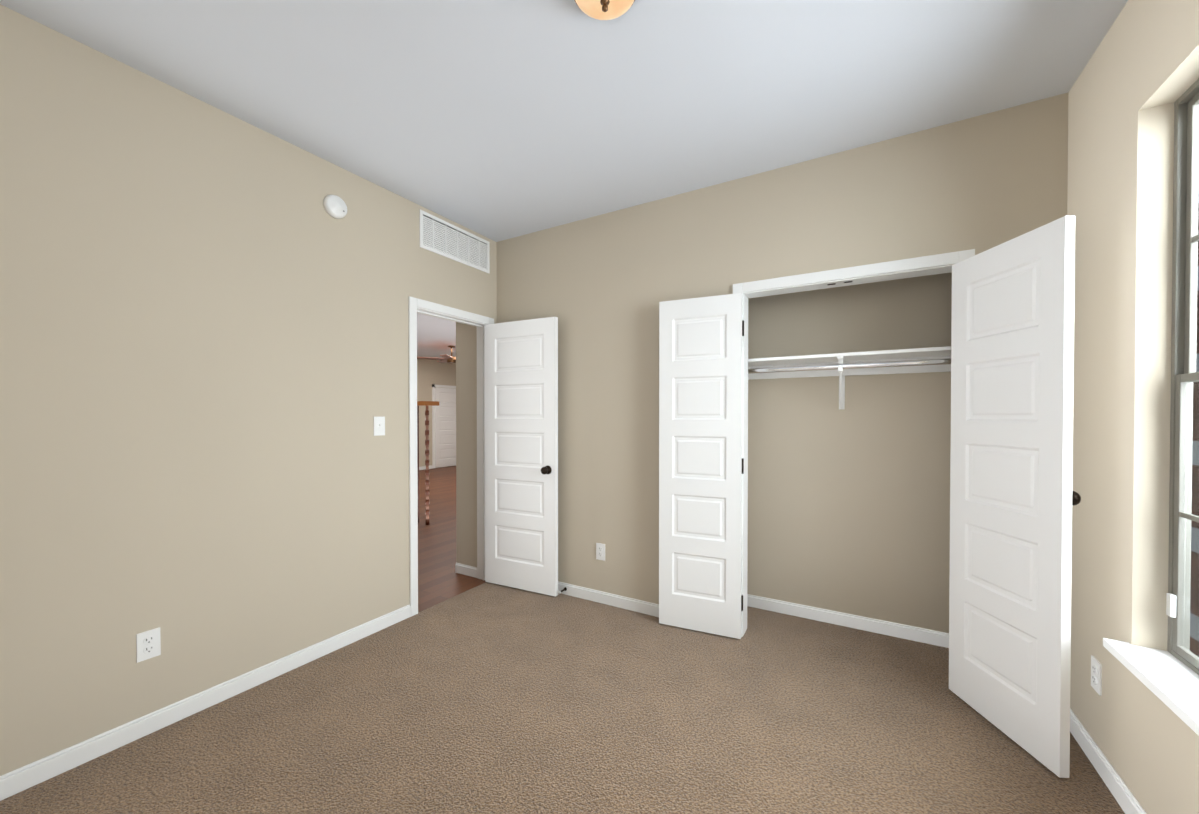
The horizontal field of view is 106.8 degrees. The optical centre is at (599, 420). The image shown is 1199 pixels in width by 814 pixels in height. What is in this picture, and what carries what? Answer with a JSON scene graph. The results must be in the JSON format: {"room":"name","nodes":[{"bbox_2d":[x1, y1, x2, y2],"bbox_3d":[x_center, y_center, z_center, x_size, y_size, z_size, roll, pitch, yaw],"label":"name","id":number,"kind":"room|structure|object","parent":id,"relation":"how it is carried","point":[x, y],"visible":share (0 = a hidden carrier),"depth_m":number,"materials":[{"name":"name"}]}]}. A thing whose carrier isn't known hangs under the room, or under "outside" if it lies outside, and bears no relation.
{"room":"empty bedroom","nodes":[
{"label":"empty bedroom","id":0,"kind":"room"},
{"bbox_2d":[0,4,496,775],"bbox_3d":[0.110,-0.098,5.394,0.120,2.740,10.420,0,1,30],"label":"wall","id":1,"kind":"structure","parent":0,"point":[204,362],"depth_m":1.94,"materials":[{"name":"beige paint"}]},
{"bbox_2d":[136,627,160,662],"bbox_3d":[-1.879,0.936,1.857,0.010,0.117,0.072,0,1,30],"label":"electrical outlet","id":2,"kind":"object","parent":1,"relation":"attached to","point":[148,644],"visible":1,"depth_m":1.85,"materials":[{"name":"white plastic"}]},
{"bbox_2d":[0,604,410,800],"bbox_3d":[-1.812,1.265,1.970,0.014,0.082,2.244,0,1,30],"label":"baseboard","id":3,"kind":"structure","parent":1,"relation":"attached to","point":[16,781],"depth_m":1.92,"materials":[{"name":"white wood"}]},
{"bbox_2d":[323,195,346,218],"bbox_3d":[-1.475,-1.200,2.499,0.040,0.124,0.124,0,1,30],"label":"smoke detector","id":4,"kind":"object","parent":1,"relation":"attached to","point":[335,206],"visible":1,"depth_m":2.48,"materials":[{"name":"white plastic"}]},
{"bbox_2d":[373,417,384,435],"bbox_3d":[-1.352,0.036,2.744,0.020,0.117,0.072,0,1,30],"label":"light switch","id":5,"kind":"object","parent":1,"relation":"attached to","point":[379,426],"visible":1,"depth_m":2.74,"materials":[{"name":"white plastic"}]},
{"bbox_2d":[408,296,493,616],"bbox_3d":[-1.109,0.239,3.301,0.152,2.108,0.786,0,1,30],"label":"door frame","id":6,"kind":"structure","parent":1,"relation":"attached to","point":[428,308],"depth_m":3.06,"materials":[{"name":"white wood"}]},
{"bbox_2d":[419,209,489,272],"bbox_3d":[-1.044,-1.292,3.273,0.009,0.250,0.650,0,1,30],"label":"air vent","id":7,"kind":"object","parent":1,"relation":"in","point":[437,235],"visible":1,"depth_m":3.24,"materials":[{"name":"white plastic"}]},
{"bbox_2d":[485,317,557,596],"bbox_3d":[-0.608,0.265,3.390,0.664,2.030,0.163,0,1,27],"label":"entry door","id":8,"kind":"structure","parent":1,"relation":"in","point":[521,454],"depth_m":3.36,"materials":[{"name":"white wood"}]},
{"bbox_2d":[417,359,455,466],"bbox_3d":[-5.526,-0.134,9.031,0.120,2.740,9.800,0,1,30],"label":"wall","id":9,"kind":"structure","parent":0,"point":[430,373],"depth_m":11.09,"materials":[{"name":"beige paint"}]},
{"bbox_2d":[419,465,455,469],"bbox_3d":[-5.468,1.195,9.010,0.014,0.082,9.800,0,1,30],"label":"baseboard","id":10,"kind":"structure","parent":9,"relation":"attached to","point":[431,466],"depth_m":11.01,"materials":[{"name":"white wood"}]},
{"bbox_2d":[432,384,455,467],"bbox_3d":[-3.959,0.153,11.593,0.015,2.115,0.940,0,1,30],"label":"door frame","id":11,"kind":"structure","parent":9,"relation":"attached to","point":[433,422],"depth_m":11.21,"materials":[{"name":"white wood"}]},
{"bbox_2d":[435,387,455,467],"bbox_3d":[-3.920,0.184,11.570,0.099,2.030,0.800,0,1,30],"label":"door","id":12,"kind":"structure","parent":9,"relation":"in","point":[445,432],"depth_m":11.51,"materials":[{"name":"white wood"}]},
{"bbox_2d":[418,466,485,611],"bbox_3d":[-2.578,1.278,7.330,6.700,0.050,9.800,0,1,30],"label":"floor","id":13,"kind":"structure","parent":0,"point":[440,579],"depth_m":4.59,"materials":[{"name":"brown wood"}]},
{"bbox_2d":[417,401,438,524],"bbox_3d":[-3.096,0.516,6.015,2.500,1.500,0.200,0,1,30],"label":"stair railing","id":14,"kind":"object","parent":13,"relation":"on","point":[427,404],"visible":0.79,"depth_m":5.42,"materials":[{"name":"brown wood"}]},
{"bbox_2d":[456,322,476,566],"bbox_3d":[0.734,-0.113,6.845,0.260,2.740,7.285,0,1,30],"label":"wall","id":15,"kind":"structure","parent":0,"point":[466,426],"depth_m":3.70,"materials":[{"name":"beige paint"}]},
{"bbox_2d":[456,562,472,572],"bbox_3d":[0.613,1.216,6.921,0.017,0.082,7.299,0,1,30],"label":"baseboard","id":16,"kind":"structure","parent":15,"relation":"attached to","point":[460,568],"depth_m":3.73,"materials":[{"name":"white wood"}]},
{"bbox_2d":[0,582,1124,813],"bbox_3d":[-0.003,1.334,1.651,3.464,0.050,3.810,0,1,30],"label":"floor carpet","id":17,"kind":"object","parent":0,"point":[490,698],"visible":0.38,"depth_m":1.85,"materials":[{"name":"brown carpet"}]},
{"bbox_2d":[0,0,1127,357],"bbox_3d":[-1.237,-1.526,6.163,10.164,0.100,10.420,0,1,30],"label":"ceiling","id":18,"kind":"structure","parent":0,"point":[498,120],"depth_m":1.87,"materials":[{"name":"paint"}]},
{"bbox_2d":[417,346,455,362],"bbox_3d":[-2.982,-1.335,9.092,1.295,0.340,1.238,0,1,30],"label":"ceiling fan","id":19,"kind":"object","parent":18,"relation":"hanging from","point":[448,358],"visible":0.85,"depth_m":8.97,"materials":[{"name":"brown metal"}]},
{"bbox_2d":[574,0,634,19],"bbox_3d":[0.018,-1.377,1.444,0.236,0.105,0.236,0,1,30],"label":"ceiling light fixture","id":20,"kind":"object","parent":18,"relation":"attached to","point":[604,9],"visible":1,"depth_m":1.48,"materials":[{"name":"beige glass"}]},
{"bbox_2d":[497,92,1068,603],"bbox_3d":[0.637,-0.073,2.855,3.344,2.740,0.120,0,1,30],"label":"wall","id":21,"kind":"structure","parent":0,"point":[601,286],"depth_m":2.83,"materials":[{"name":"beige paint"}]},
{"bbox_2d":[596,543,604,560],"bbox_3d":[0.008,0.932,3.156,0.072,0.117,0.010,0,1,30],"label":"electrical outlet","id":22,"kind":"object","parent":21,"relation":"attached to","point":[600,551],"visible":1,"depth_m":3.15,"materials":[{"name":"white plastic"}]},
{"bbox_2d":[558,581,658,616],"bbox_3d":[-0.026,1.253,3.161,1.904,0.082,0.040,0,1,30],"label":"baseboard","id":23,"kind":"structure","parent":21,"relation":"attached to","point":[636,605],"depth_m":3.11,"materials":[{"name":"white wood"}]},
{"bbox_2d":[659,293,743,638],"bbox_3d":[0.628,0.271,2.754,0.506,2.030,0.099,0,1,24],"label":"closet door","id":24,"kind":"structure","parent":21,"relation":"in","point":[701,465],"depth_m":2.71,"materials":[{"name":"white wood"}]},
{"bbox_2d":[733,249,974,636],"bbox_3d":[1.319,0.245,2.454,1.126,2.113,0.138,0,1,30],"label":"trim","id":25,"kind":"structure","parent":21,"relation":"attached to","point":[906,268],"depth_m":2.50,"materials":[{"name":"white wood"}]},
{"bbox_2d":[949,216,1080,777],"bbox_3d":[1.725,0.280,1.874,0.099,2.030,0.537,0,1,1],"label":"closet door","id":26,"kind":"structure","parent":21,"relation":"in","point":[1014,498],"depth_m":1.79,"materials":[{"name":"white wood"}]},
{"bbox_2d":[747,272,951,632],"bbox_3d":[1.459,-0.072,2.718,1.784,2.740,0.470,0,1,30],"label":"wall","id":27,"kind":"structure","parent":0,"point":[849,509],"depth_m":2.78,"materials":[{"name":"beige paint"}]},
{"bbox_2d":[747,594,948,647],"bbox_3d":[1.557,1.257,2.800,1.684,0.082,0.014,0,1,30],"label":"baseboard","id":28,"kind":"structure","parent":27,"relation":"attached to","point":[928,636],"depth_m":2.78,"materials":[{"name":"white wood"}]},
{"bbox_2d":[748,346,950,408],"bbox_3d":[1.472,-0.225,2.640,1.684,0.319,0.350,0,1,30],"label":"shelf","id":29,"kind":"object","parent":27,"relation":"attached to","point":[904,361],"visible":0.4,"depth_m":2.64,"materials":[{"name":"white"}]},
{"bbox_2d":[1067,0,1198,813],"bbox_3d":[1.442,-0.052,0.796,0.120,2.740,3.810,0,1,30],"label":"wall","id":30,"kind":"structure","parent":0,"point":[1138,77],"depth_m":1.51,"materials":[{"name":"beige paint"}]},
{"bbox_2d":[1091,655,1101,695],"bbox_3d":[1.882,0.967,1.690,0.010,0.117,0.072,0,1,30],"label":"electrical outlet","id":31,"kind":"object","parent":30,"relation":"attached to","point":[1096,674],"visible":1,"depth_m":1.68,"materials":[{"name":"white plastic"}]},
{"bbox_2d":[1070,708,1146,813],"bbox_3d":[1.274,1.278,0.653,0.014,0.082,3.070,0,1,30],"label":"baseboard","id":32,"kind":"structure","parent":30,"relation":"attached to","point":[1127,801],"depth_m":1.61,"materials":[{"name":"white wood"}]},
{"bbox_2d":[1103,638,1198,735],"bbox_3d":[1.536,0.783,1.062,0.142,0.068,0.990,0,1,30],"label":"window sill","id":33,"kind":"structure","parent":30,"relation":"attached to","point":[1169,680],"depth_m":1.30,"materials":[{"name":"white wood"}]},
{"bbox_2d":[1166,78,1198,674],"bbox_3d":[1.606,-0.127,1.013,0.052,1.765,0.950,0,1,30],"label":"double-hung window","id":34,"kind":"structure","parent":30,"relation":"in","point":[1184,373],"depth_m":1.40,"materials":[{"name":"grey plastic"}]},
{"label":"outside","id":35,"kind":"structure","parent":0,"visible":0},
{"bbox_2d":[1190,188,1198,656],"bbox_3d":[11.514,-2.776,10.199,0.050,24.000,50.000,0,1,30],"label":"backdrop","id":36,"kind":"structure","parent":35,"point":[1194,564],"depth_m":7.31,"materials":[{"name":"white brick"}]}
]}

